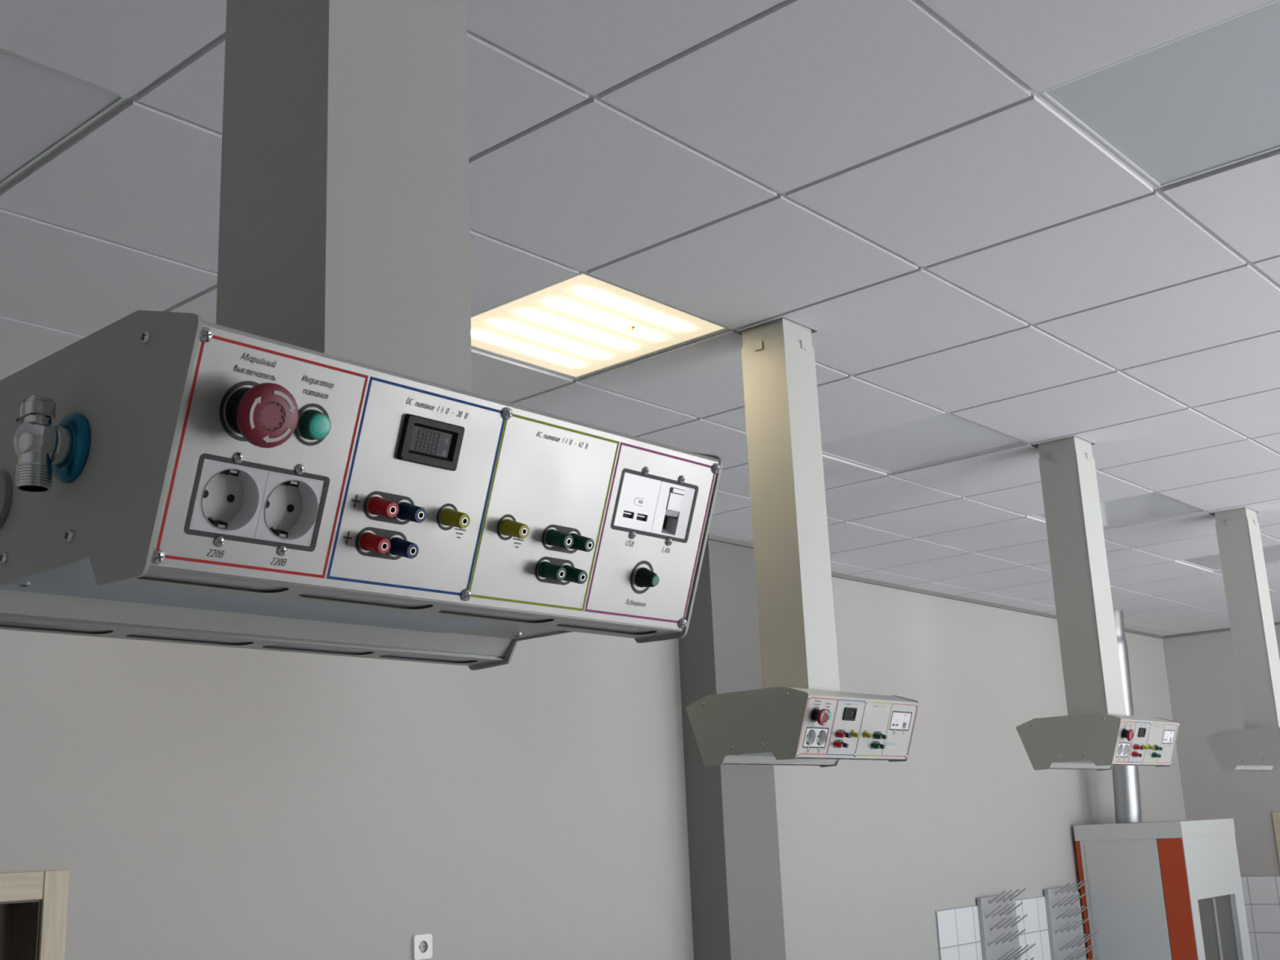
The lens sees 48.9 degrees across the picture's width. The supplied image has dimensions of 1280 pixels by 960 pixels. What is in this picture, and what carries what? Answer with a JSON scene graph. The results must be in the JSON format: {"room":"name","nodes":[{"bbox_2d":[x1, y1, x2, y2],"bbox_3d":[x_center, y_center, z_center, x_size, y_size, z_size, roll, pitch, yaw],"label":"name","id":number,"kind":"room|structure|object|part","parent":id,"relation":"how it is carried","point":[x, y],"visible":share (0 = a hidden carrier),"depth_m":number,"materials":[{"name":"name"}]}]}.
{"room":"science classroom","nodes":[
{"label":"science classroom","id":0,"kind":"room"},
{"bbox_2d":[0,577,1186,959],"bbox_3d":[-0.142,1.825,6.069,0.200,3.750,13.360,-14,-18,39],"label":"wall","id":1,"kind":"structure","parent":0,"point":[197,802],"depth_m":5.55,"materials":[{"name":"paint"}]},
{"bbox_2d":[0,869,69,959],"bbox_3d":[-2.105,2.137,3.638,0.214,2.126,1.078,-14,-18,39],"label":"door","id":2,"kind":"structure","parent":1,"relation":"in","point":[33,904],"depth_m":4.16,"materials":[{"name":"brown wood"}]},
{"bbox_3d":[-2.073,1.127,3.823,0.014,0.081,0.924,-14,-18,39],"label":"casing","id":3,"kind":"part","parent":2,"relation":"part of","materials":[{"name":"brown wood"}]},
{"bbox_3d":[-1.699,2.196,3.943,0.014,2.126,0.076,-14,-18,39],"label":"casing","id":4,"kind":"part","parent":2,"relation":"part of","materials":[{"name":"brown wood"}]},
{"bbox_2d":[412,933,432,959],"bbox_3d":[-0.798,1.712,5.158,0.012,0.088,0.088,-14,-18,39],"label":"wall outlet","id":5,"kind":"object","parent":1,"relation":"attached to","point":[422,944],"visible":1,"depth_m":5.16,"materials":[{"name":"white plastic"}]},
{"bbox_2d":[706,534,1164,639],"bbox_3d":[-0.048,0.218,6.326,0.230,0.020,12.960,-14,-18,39],"label":"trim","id":6,"kind":"structure","parent":1,"relation":"attached to","point":[710,537],"depth_m":8.40,"materials":[{"name":"grey"}]},
{"bbox_2d":[977,887,1035,959],"bbox_3d":[2.180,2.757,8.228,0.173,0.699,0.420,-14,-18,39],"label":"drying rack","id":7,"kind":"object","parent":1,"relation":"attached to","point":[997,918],"visible":1,"depth_m":8.25,"materials":[{"name":"silver metal"}]},
{"bbox_2d":[935,891,1087,959],"bbox_3d":[2.283,2.939,8.439,0.010,0.800,1.860,-14,-18,39],"label":"wall tiles","id":8,"kind":"structure","parent":1,"relation":"attached to","point":[958,933],"depth_m":8.13,"materials":[{"name":"tile"}]},
{"bbox_2d":[1044,880,1101,959],"bbox_3d":[2.756,2.893,8.869,0.173,0.699,0.420,-14,-18,39],"label":"drying rack","id":9,"kind":"object","parent":1,"relation":"attached to","point":[1062,905],"visible":1,"depth_m":8.88,"materials":[{"name":"silver metal"}]},
{"bbox_2d":[0,0,1279,635],"bbox_3d":[2.339,-0.547,4.344,7.012,0.300,13.360,-14,-18,39],"label":"ceiling","id":10,"kind":"structure","parent":0,"point":[895,182],"depth_m":3.27,"materials":[{"name":"tile"}]},
{"bbox_2d":[0,48,127,186],"bbox_3d":[-1.357,-0.724,2.557,0.589,0.070,0.589,-14,-18,39],"label":"ceiling light","id":11,"kind":"object","parent":10,"relation":"attached to","point":[41,104],"visible":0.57,"depth_m":2.61,"materials":[{"name":"white plastic"}]},
{"bbox_2d":[0,0,722,670],"bbox_3d":[-0.269,-0.575,1.282,0.398,1.433,0.555,-14,-18,39],"label":"console","id":12,"kind":"object","parent":10,"relation":"attached to","point":[317,466],"visible":1,"depth_m":1.08,"materials":[{"name":"grey metal"}]},
{"bbox_2d":[13,395,91,493],"bbox_3d":[-0.389,-0.022,0.920,0.047,0.060,0.037,-14,-18,39],"label":"water tap","id":13,"kind":"object","parent":12,"relation":"on","point":[52,442],"depth_m":0.92,"materials":[{"name":"silver metal"}]},
{"bbox_3d":[-0.407,-0.001,0.959,0.380,0.176,0.003,-14,-18,39],"label":"plate","id":14,"kind":"part","parent":12,"relation":"part of","materials":[{"name":"grey paint"}]},
{"bbox_2d":[191,459,268,538],"bbox_3d":[-0.265,0.011,0.893,0.033,0.049,0.045,-14,-18,39],"label":"power socket","id":15,"kind":"object","parent":12,"relation":"attached to","point":[229,498],"depth_m":0.90,"materials":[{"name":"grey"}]},
{"bbox_2d":[0,558,497,633],"bbox_3d":[-0.264,0.094,1.098,0.147,0.001,0.419,-14,-18,39],"label":"light","id":16,"kind":"object","parent":12,"relation":"attached to","point":[67,587],"depth_m":1.08,"materials":[{"name":"grey"}]},
{"bbox_3d":[-0.244,0.016,0.901,0.001,0.051,0.097,11,-2,43],"label":"printed frame","id":17,"kind":"part","parent":12,"relation":"part of","materials":[{"name":"white plastic"}]},
{"bbox_3d":[-0.273,-0.646,1.314,0.151,1.280,0.146,-14,-18,39],"label":"post","id":18,"kind":"part","parent":12,"relation":"part of","materials":[{"name":"grey metal"}]},
{"bbox_2d":[253,471,325,546],"bbox_3d":[-0.235,0.018,0.927,0.033,0.049,0.045,-14,-18,39],"label":"power socket","id":19,"kind":"object","parent":12,"relation":"attached to","point":[290,506],"depth_m":0.93,"materials":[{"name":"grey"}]},
{"bbox_2d":[298,409,330,439],"bbox_3d":[-0.212,-0.036,0.918,0.015,0.021,0.020,-14,-18,39],"label":"lamp","id":20,"kind":"object","parent":12,"relation":"on","point":[313,424],"depth_m":0.91,"materials":[{"name":"teal plastic"}]},
{"bbox_3d":[-0.180,0.044,0.960,0.020,0.013,0.013,11,-2,43],"label":"binding post","id":21,"kind":"part","parent":12,"relation":"part of","materials":[{"name":"red plastic"}]},
{"bbox_3d":[-0.175,0.019,0.961,0.020,0.013,0.013,11,-2,43],"label":"binding post","id":22,"kind":"part","parent":12,"relation":"part of","materials":[{"name":"red plastic"}]},
{"bbox_3d":[-0.209,-0.523,1.230,0.002,0.960,0.149,-14,-18,39],"label":"post","id":23,"kind":"part","parent":12,"relation":"part of","materials":[{"name":"grey metal"}]},
{"bbox_3d":[-0.164,0.048,0.978,0.020,0.013,0.013,11,-2,43],"label":"binding post","id":24,"kind":"part","parent":12,"relation":"part of","materials":[{"name":"blue plastic"}]},
{"bbox_3d":[-0.159,0.023,0.979,0.020,0.013,0.013,11,-2,43],"label":"binding post","id":25,"kind":"part","parent":12,"relation":"part of","materials":[{"name":"blue plastic"}]},
{"bbox_3d":[-0.115,0.018,1.041,0.002,0.149,0.512,11,-2,43],"label":"panel","id":26,"kind":"part","parent":12,"relation":"part of","materials":[{"name":"white metal"}]},
{"bbox_3d":[-0.132,0.028,1.008,0.020,0.013,0.013,11,-2,43],"label":"binding post","id":27,"kind":"part","parent":12,"relation":"part of","materials":[{"name":"yellow plastic"}]},
{"bbox_3d":[-0.093,0.037,1.052,0.020,0.013,0.013,11,-2,43],"label":"binding post","id":28,"kind":"part","parent":12,"relation":"part of","materials":[{"name":"yellow plastic"}]},
{"bbox_3d":[-0.067,0.071,1.086,0.020,0.013,0.013,11,-2,43],"label":"binding post","id":29,"kind":"part","parent":12,"relation":"part of","materials":[{"name":"teal plastic"}]},
{"bbox_3d":[-0.062,0.046,1.087,0.020,0.013,0.013,11,-2,43],"label":"binding post","id":30,"kind":"part","parent":12,"relation":"part of","materials":[{"name":"teal plastic"}]},
{"bbox_3d":[-0.052,0.075,1.103,0.020,0.013,0.013,11,-2,43],"label":"binding post","id":31,"kind":"part","parent":12,"relation":"part of","materials":[{"name":"teal plastic"}]},
{"bbox_3d":[-0.046,0.050,1.104,0.020,0.013,0.013,11,-2,43],"label":"binding post","id":32,"kind":"part","parent":12,"relation":"part of","materials":[{"name":"teal plastic"}]},
{"bbox_3d":[-0.069,0.079,1.335,0.380,0.176,0.003,-14,-18,39],"label":"plate","id":33,"kind":"part","parent":12,"relation":"part of","materials":[{"name":"grey paint"}]},
{"bbox_2d":[614,472,661,532],"bbox_3d":[-0.002,0.019,1.162,0.017,0.043,0.045,-14,-18,39],"label":"outlet","id":34,"kind":"object","parent":12,"relation":"attached to","point":[637,495],"depth_m":1.16,"materials":[{"name":"grey plastic"}]},
{"bbox_3d":[0.007,0.082,1.171,0.015,0.017,0.017,11,-2,43],"label":"dimmer knob","id":35,"kind":"part","parent":12,"relation":"part of","materials":[{"name":"black"}]},
{"bbox_3d":[0.013,0.022,1.177,0.001,0.051,0.098,11,-2,43],"label":"printed frame","id":36,"kind":"part","parent":12,"relation":"part of","materials":[{"name":"white plastic"}]},
{"bbox_2d":[650,480,695,539],"bbox_3d":[0.028,0.026,1.195,0.017,0.043,0.045,-14,-18,39],"label":"outlet","id":37,"kind":"object","parent":12,"relation":"attached to","point":[666,504],"depth_m":1.20,"materials":[{"name":"white plastic"}]},
{"bbox_2d":[471,271,728,378],"bbox_3d":[-0.168,-0.443,3.880,0.589,0.070,0.589,-14,-18,39],"label":"ceiling light","id":38,"kind":"object","parent":10,"relation":"attached to","point":[582,323],"visible":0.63,"depth_m":3.86,"materials":[{"name":"white plastic"}]},
{"bbox_2d":[685,316,919,767],"bbox_3d":[0.413,0.037,3.805,0.398,1.433,0.521,-14,-18,39],"label":"console","id":39,"kind":"object","parent":10,"relation":"attached to","point":[800,715],"visible":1,"depth_m":3.68,"materials":[{"name":"grey metal"}]},
{"bbox_3d":[0.264,0.608,3.470,0.380,0.176,0.003,-14,-18,39],"label":"plate","id":40,"kind":"part","parent":39,"relation":"part of","materials":[{"name":"grey paint"}]},
{"bbox_2d":[728,751,774,756],"bbox_3d":[0.406,0.704,3.609,0.147,0.001,0.419,-14,-18,39],"label":"light","id":41,"kind":"object","parent":39,"relation":"attached to","point":[731,753],"depth_m":3.49,"materials":[{"name":"grey plastic"}]},
{"bbox_3d":[0.395,-0.037,3.822,0.143,1.280,0.142,-14,-18,39],"label":"post","id":42,"kind":"part","parent":39,"relation":"part of","materials":[{"name":"grey metal"}]},
{"bbox_2d":[803,728,817,746],"bbox_3d":[0.405,0.621,3.404,0.033,0.049,0.045,-14,-18,39],"label":"power socket","id":43,"kind":"object","parent":39,"relation":"attached to","point":[810,735],"depth_m":3.41,"materials":[{"name":"white plastic"}]},
{"bbox_3d":[0.456,0.087,3.740,0.002,0.960,0.144,-14,-18,39],"label":"post","id":44,"kind":"part","parent":39,"relation":"part of","materials":[{"name":"grey metal"}]},
{"bbox_3d":[0.427,0.625,3.412,0.001,0.051,0.097,11,-2,43],"label":"printed frame","id":45,"kind":"part","parent":39,"relation":"part of","materials":[{"name":"white plastic"}]},
{"bbox_2d":[813,728,828,746],"bbox_3d":[0.435,0.628,3.437,0.033,0.049,0.045,-14,-18,39],"label":"power socket","id":46,"kind":"object","parent":39,"relation":"attached to","point":[820,735],"depth_m":3.45,"materials":[{"name":"white plastic"}]},
{"bbox_3d":[0.490,0.653,3.471,0.020,0.013,0.013,11,-2,43],"label":"binding post","id":47,"kind":"part","parent":39,"relation":"part of","materials":[{"name":"red plastic"}]},
{"bbox_3d":[0.495,0.628,3.472,0.020,0.013,0.013,11,-2,43],"label":"binding post","id":48,"kind":"part","parent":39,"relation":"part of","materials":[{"name":"red plastic"}]},
{"bbox_3d":[0.506,0.657,3.489,0.020,0.013,0.013,11,-2,43],"label":"binding post","id":49,"kind":"part","parent":39,"relation":"part of","materials":[{"name":"blue plastic"}]},
{"bbox_3d":[0.512,0.633,3.490,0.020,0.013,0.013,11,-2,43],"label":"binding post","id":50,"kind":"part","parent":39,"relation":"part of","materials":[{"name":"blue plastic"}]},
{"bbox_3d":[0.538,0.637,3.519,0.020,0.013,0.013,11,-2,43],"label":"binding post","id":51,"kind":"part","parent":39,"relation":"part of","materials":[{"name":"yellow plastic"}]},
{"bbox_3d":[0.556,0.628,3.552,0.002,0.149,0.512,11,-2,43],"label":"panel","id":52,"kind":"part","parent":39,"relation":"part of","materials":[{"name":"white metal"}]},
{"bbox_3d":[0.577,0.646,3.562,0.020,0.013,0.013,11,-2,43],"label":"binding post","id":53,"kind":"part","parent":39,"relation":"part of","materials":[{"name":"yellow plastic"}]},
{"bbox_3d":[0.602,0.688,3.846,0.380,0.176,0.003,-14,-18,39],"label":"plate","id":54,"kind":"part","parent":39,"relation":"part of","materials":[{"name":"grey paint"}]},
{"bbox_3d":[0.603,0.680,3.597,0.020,0.013,0.013,11,-2,43],"label":"binding post","id":55,"kind":"part","parent":39,"relation":"part of","materials":[{"name":"teal plastic"}]},
{"bbox_3d":[0.609,0.655,3.598,0.020,0.013,0.013,11,-2,43],"label":"binding post","id":56,"kind":"part","parent":39,"relation":"part of","materials":[{"name":"teal plastic"}]},
{"bbox_3d":[0.619,0.684,3.614,0.020,0.013,0.013,11,-2,43],"label":"binding post","id":57,"kind":"part","parent":39,"relation":"part of","materials":[{"name":"teal plastic"}]},
{"bbox_3d":[0.624,0.659,3.615,0.020,0.013,0.013,11,-2,43],"label":"binding post","id":58,"kind":"part","parent":39,"relation":"part of","materials":[{"name":"teal plastic"}]},
{"bbox_2d":[889,712,902,728],"bbox_3d":[0.668,0.629,3.673,0.017,0.043,0.045,-14,-18,39],"label":"outlet","id":59,"kind":"object","parent":39,"relation":"attached to","point":[895,718],"depth_m":3.67,"materials":[{"name":"grey plastic"}]},
{"bbox_3d":[0.684,0.632,3.687,0.001,0.051,0.098,11,-2,43],"label":"printed frame","id":60,"kind":"part","parent":39,"relation":"part of","materials":[{"name":"white plastic"}]},
{"bbox_2d":[899,712,911,729],"bbox_3d":[0.698,0.636,3.706,0.017,0.043,0.045,-14,-18,39],"label":"outlet","id":61,"kind":"object","parent":39,"relation":"attached to","point":[904,717],"depth_m":3.71,"materials":[{"name":"white plastic"}]},
{"bbox_2d":[821,411,1026,473],"bbox_3d":[1.020,-0.163,5.202,0.589,0.070,0.589,-14,-18,39],"label":"ceiling light","id":62,"kind":"object","parent":10,"relation":"attached to","point":[947,436],"visible":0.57,"depth_m":5.19,"materials":[{"name":"white plastic"}]},
{"bbox_2d":[1016,435,1179,770],"bbox_3d":[1.612,0.320,5.126,0.398,1.433,0.521,-14,-18,39],"label":"console","id":63,"kind":"object","parent":10,"relation":"attached to","point":[1097,733],"visible":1,"depth_m":5.01,"materials":[{"name":"grey metal"}]},
{"bbox_3d":[1.463,0.891,4.790,0.380,0.176,0.003,-14,-18,39],"label":"plate","id":64,"kind":"part","parent":63,"relation":"part of","materials":[{"name":"grey paint"}]},
{"bbox_3d":[1.598,0.247,5.147,0.145,1.280,0.154,-14,-18,39],"label":"post","id":65,"kind":"part","parent":63,"relation":"part of","materials":[{"name":"grey metal"}]},
{"bbox_2d":[1062,760,1093,763],"bbox_3d":[1.605,0.987,4.929,0.147,0.001,0.419,-14,-18,39],"label":"light","id":66,"kind":"object","parent":63,"relation":"attached to","point":[1064,761],"depth_m":4.84,"materials":[{"name":"grey plastic"}]},
{"bbox_3d":[1.659,0.370,5.065,0.002,0.960,0.157,-14,-18,39],"label":"post","id":67,"kind":"part","parent":63,"relation":"part of","materials":[{"name":"grey metal"}]},
{"bbox_2d":[1116,742,1124,755],"bbox_3d":[1.604,0.904,4.725,0.033,0.049,0.045,-14,-18,39],"label":"power socket","id":68,"kind":"object","parent":63,"relation":"attached to","point":[1120,746],"depth_m":4.73,"materials":[{"name":"white plastic"}]},
{"bbox_3d":[1.626,0.908,4.733,0.001,0.051,0.097,11,-2,43],"label":"printed frame","id":69,"kind":"part","parent":63,"relation":"part of","materials":[{"name":"white plastic"}]},
{"bbox_2d":[1121,743,1129,756],"bbox_3d":[1.634,0.911,4.758,0.033,0.049,0.045,-14,-18,39],"label":"power socket","id":70,"kind":"object","parent":63,"relation":"attached to","point":[1125,747],"depth_m":4.76,"materials":[{"name":"white plastic"}]},
{"bbox_3d":[1.689,0.936,4.792,0.020,0.013,0.013,11,-2,43],"label":"binding post","id":71,"kind":"part","parent":63,"relation":"part of","materials":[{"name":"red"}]},
{"bbox_3d":[1.694,0.911,4.792,0.020,0.013,0.013,11,-2,43],"label":"binding post","id":72,"kind":"part","parent":63,"relation":"part of","materials":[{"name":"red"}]},
{"bbox_3d":[1.801,0.971,5.167,0.380,0.176,0.003,-14,-18,39],"label":"plate","id":73,"kind":"part","parent":63,"relation":"part of","materials":[{"name":"grey paint"}]},
{"bbox_3d":[1.755,0.910,4.872,0.002,0.149,0.512,11,-2,43],"label":"panel","id":74,"kind":"part","parent":63,"relation":"part of","materials":[{"name":"white metal"}]},
{"bbox_3d":[1.776,0.929,4.883,0.020,0.013,0.013,11,-2,43],"label":"binding post","id":75,"kind":"part","parent":63,"relation":"part of","materials":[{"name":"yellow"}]},
{"bbox_3d":[1.802,0.963,4.918,0.020,0.013,0.013,11,-2,43],"label":"binding post","id":76,"kind":"part","parent":63,"relation":"part of","materials":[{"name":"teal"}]},
{"bbox_2d":[1162,730,1169,742],"bbox_3d":[1.867,0.912,4.993,0.017,0.043,0.045,-14,-18,39],"label":"outlet","id":77,"kind":"object","parent":63,"relation":"attached to","point":[1166,734],"depth_m":4.99,"materials":[{"name":"grey plastic"}]},
{"bbox_3d":[1.883,0.915,5.008,0.001,0.051,0.098,11,-2,43],"label":"printed frame","id":78,"kind":"part","parent":63,"relation":"part of","materials":[{"name":"white plastic"}]},
{"bbox_2d":[1167,730,1174,742],"bbox_3d":[1.897,0.919,5.027,0.017,0.043,0.045,-14,-18,39],"label":"outlet","id":79,"kind":"object","parent":63,"relation":"attached to","point":[1171,734],"depth_m":5.03,"materials":[{"name":"white plastic"}]},
{"bbox_2d":[1031,491,1203,528],"bbox_3d":[2.208,0.118,6.525,0.589,0.070,0.589,-14,-18,39],"label":"ceiling light","id":80,"kind":"object","parent":10,"relation":"attached to","point":[1149,506],"visible":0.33,"depth_m":6.48,"materials":[{"name":"white plastic"}]},
{"bbox_2d":[1040,0,1279,187],"bbox_3d":[1.182,-0.788,2.740,0.589,0.070,0.589,-14,-18,39],"label":"ceiling light","id":81,"kind":"object","parent":10,"relation":"attached to","point":[1208,97],"visible":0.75,"depth_m":2.75,"materials":[{"name":"white plastic"}]},
{"bbox_2d":[1178,544,1279,571],"bbox_3d":[3.396,0.399,7.848,0.589,0.070,0.589,-14,-18,39],"label":"ceiling light","id":82,"kind":"object","parent":10,"relation":"attached to","point":[1271,553],"visible":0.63,"depth_m":7.88,"materials":[{"name":"white plastic"}]},
{"bbox_3d":[3.397,0.418,7.843,0.589,0.030,0.589,-14,-18,39],"label":"light frame","id":83,"kind":"part","parent":82,"relation":"part of","materials":[{"name":"white metal"}]},
{"bbox_2d":[1205,506,1279,771],"bbox_3d":[2.816,0.603,6.470,0.398,1.433,0.521,-14,-18,39],"label":"console","id":84,"kind":"object","parent":10,"relation":"attached to","point":[1255,747],"visible":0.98,"depth_m":6.38,"materials":[{"name":"grey metal"}]},
{"bbox_3d":[2.667,1.174,6.135,0.380,0.176,0.003,-14,-18,39],"label":"plate","id":85,"kind":"part","parent":84,"relation":"part of","materials":[{"name":"grey paint"}]},
{"bbox_3d":[2.803,0.530,6.492,0.145,1.280,0.152,-14,-18,39],"label":"post","id":86,"kind":"part","parent":84,"relation":"part of","materials":[{"name":"grey metal"}]},
{"bbox_2d":[1240,763,1271,765],"bbox_3d":[2.809,1.269,6.274,0.147,0.001,0.419,-14,-18,39],"label":"light","id":87,"kind":"object","parent":84,"relation":"attached to","point":[1242,764],"depth_m":6.15,"materials":[{"name":"grey plastic"}]},
{"bbox_3d":[2.865,0.653,6.410,0.002,0.960,0.154,-14,-18,39],"label":"post","id":88,"kind":"part","parent":84,"relation":"part of","materials":[{"name":"grey metal"}]},
{"bbox_2d":[678,539,786,959],"bbox_3d":[0.443,1.911,6.412,0.210,3.700,0.407,-14,-18,39],"label":"column","id":89,"kind":"structure","parent":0,"point":[735,866],"depth_m":6.44,"materials":[{"name":"paint"}]},
{"bbox_2d":[1162,624,1279,875],"bbox_3d":[6.789,2.191,8.720,6.700,3.750,0.200,-14,-18,39],"label":"wall","id":90,"kind":"structure","parent":0,"point":[1202,672],"depth_m":10.78,"materials":[{"name":"paint"}]},
{"bbox_2d":[1163,622,1279,638],"bbox_3d":[6.582,0.626,9.088,6.480,0.020,0.020,-14,-18,39],"label":"trim","id":91,"kind":"structure","parent":90,"relation":"attached to","point":[1275,623],"depth_m":10.95,"materials":[{"name":"grey metal"}]},
{"bbox_2d":[1240,875,1279,959],"bbox_3d":[4.486,3.346,10.400,0.700,0.800,0.010,-14,-18,39],"label":"wall tiles","id":92,"kind":"structure","parent":90,"relation":"attached to","point":[1261,894],"depth_m":10.34,"materials":[{"name":"tile"}]},
{"bbox_2d":[1271,812,1279,864],"bbox_3d":[5.140,3.393,9.862,1.030,2.115,0.104,-14,-18,39],"label":"door","id":93,"kind":"structure","parent":90,"relation":"in","point":[1276,815],"depth_m":10.36,"materials":[{"name":"brown wood"}]},
{"bbox_3d":[2.488,3.040,3.448,7.000,0.100,13.360,-14,-18,39],"label":"floor","id":94,"kind":"structure","parent":0,"visible":0},
{"bbox_2d":[1073,817,1252,959],"bbox_3d":[3.489,3.297,9.147,0.729,2.090,0.957,-14,-18,39],"label":"fume hood","id":95,"kind":"object","parent":94,"relation":"on","point":[1168,890],"visible":0.96,"depth_m":8.98,"materials":[{"name":"grey metal"}]},
{"bbox_2d":[1111,609,1142,823],"bbox_3d":[3.241,1.589,9.502,0.215,1.413,0.186,-14,-18,39],"label":"ventilation duct","id":96,"kind":"object","parent":95,"relation":"on","point":[1126,782],"visible":0.45,"depth_m":9.35,"materials":[{"name":"silver metal"}]},
{"bbox_3d":[3.114,2.836,8.942,0.483,1.015,0.004,-14,-18,39],"label":"panel","id":97,"kind":"part","parent":95,"relation":"part of","materials":[{"name":"grey metal"}]},
{"bbox_3d":[3.700,2.990,8.987,0.008,0.690,0.663,-14,-18,39],"label":"sash","id":98,"kind":"part","parent":95,"relation":"part of","materials":[{"name":"clear glass"}]},
{"bbox_3d":[3.721,2.845,9.028,0.024,1.090,0.929,-14,-18,39],"label":"frame","id":99,"kind":"part","parent":95,"relation":"part of","materials":[{"name":"grey metal"}]},
{"bbox_3d":[3.798,3.024,9.076,0.014,0.660,0.335,-14,-18,39],"label":"sash rail","id":100,"kind":"part","parent":95,"relation":"part of","materials":[{"name":"grey"}]}
]}

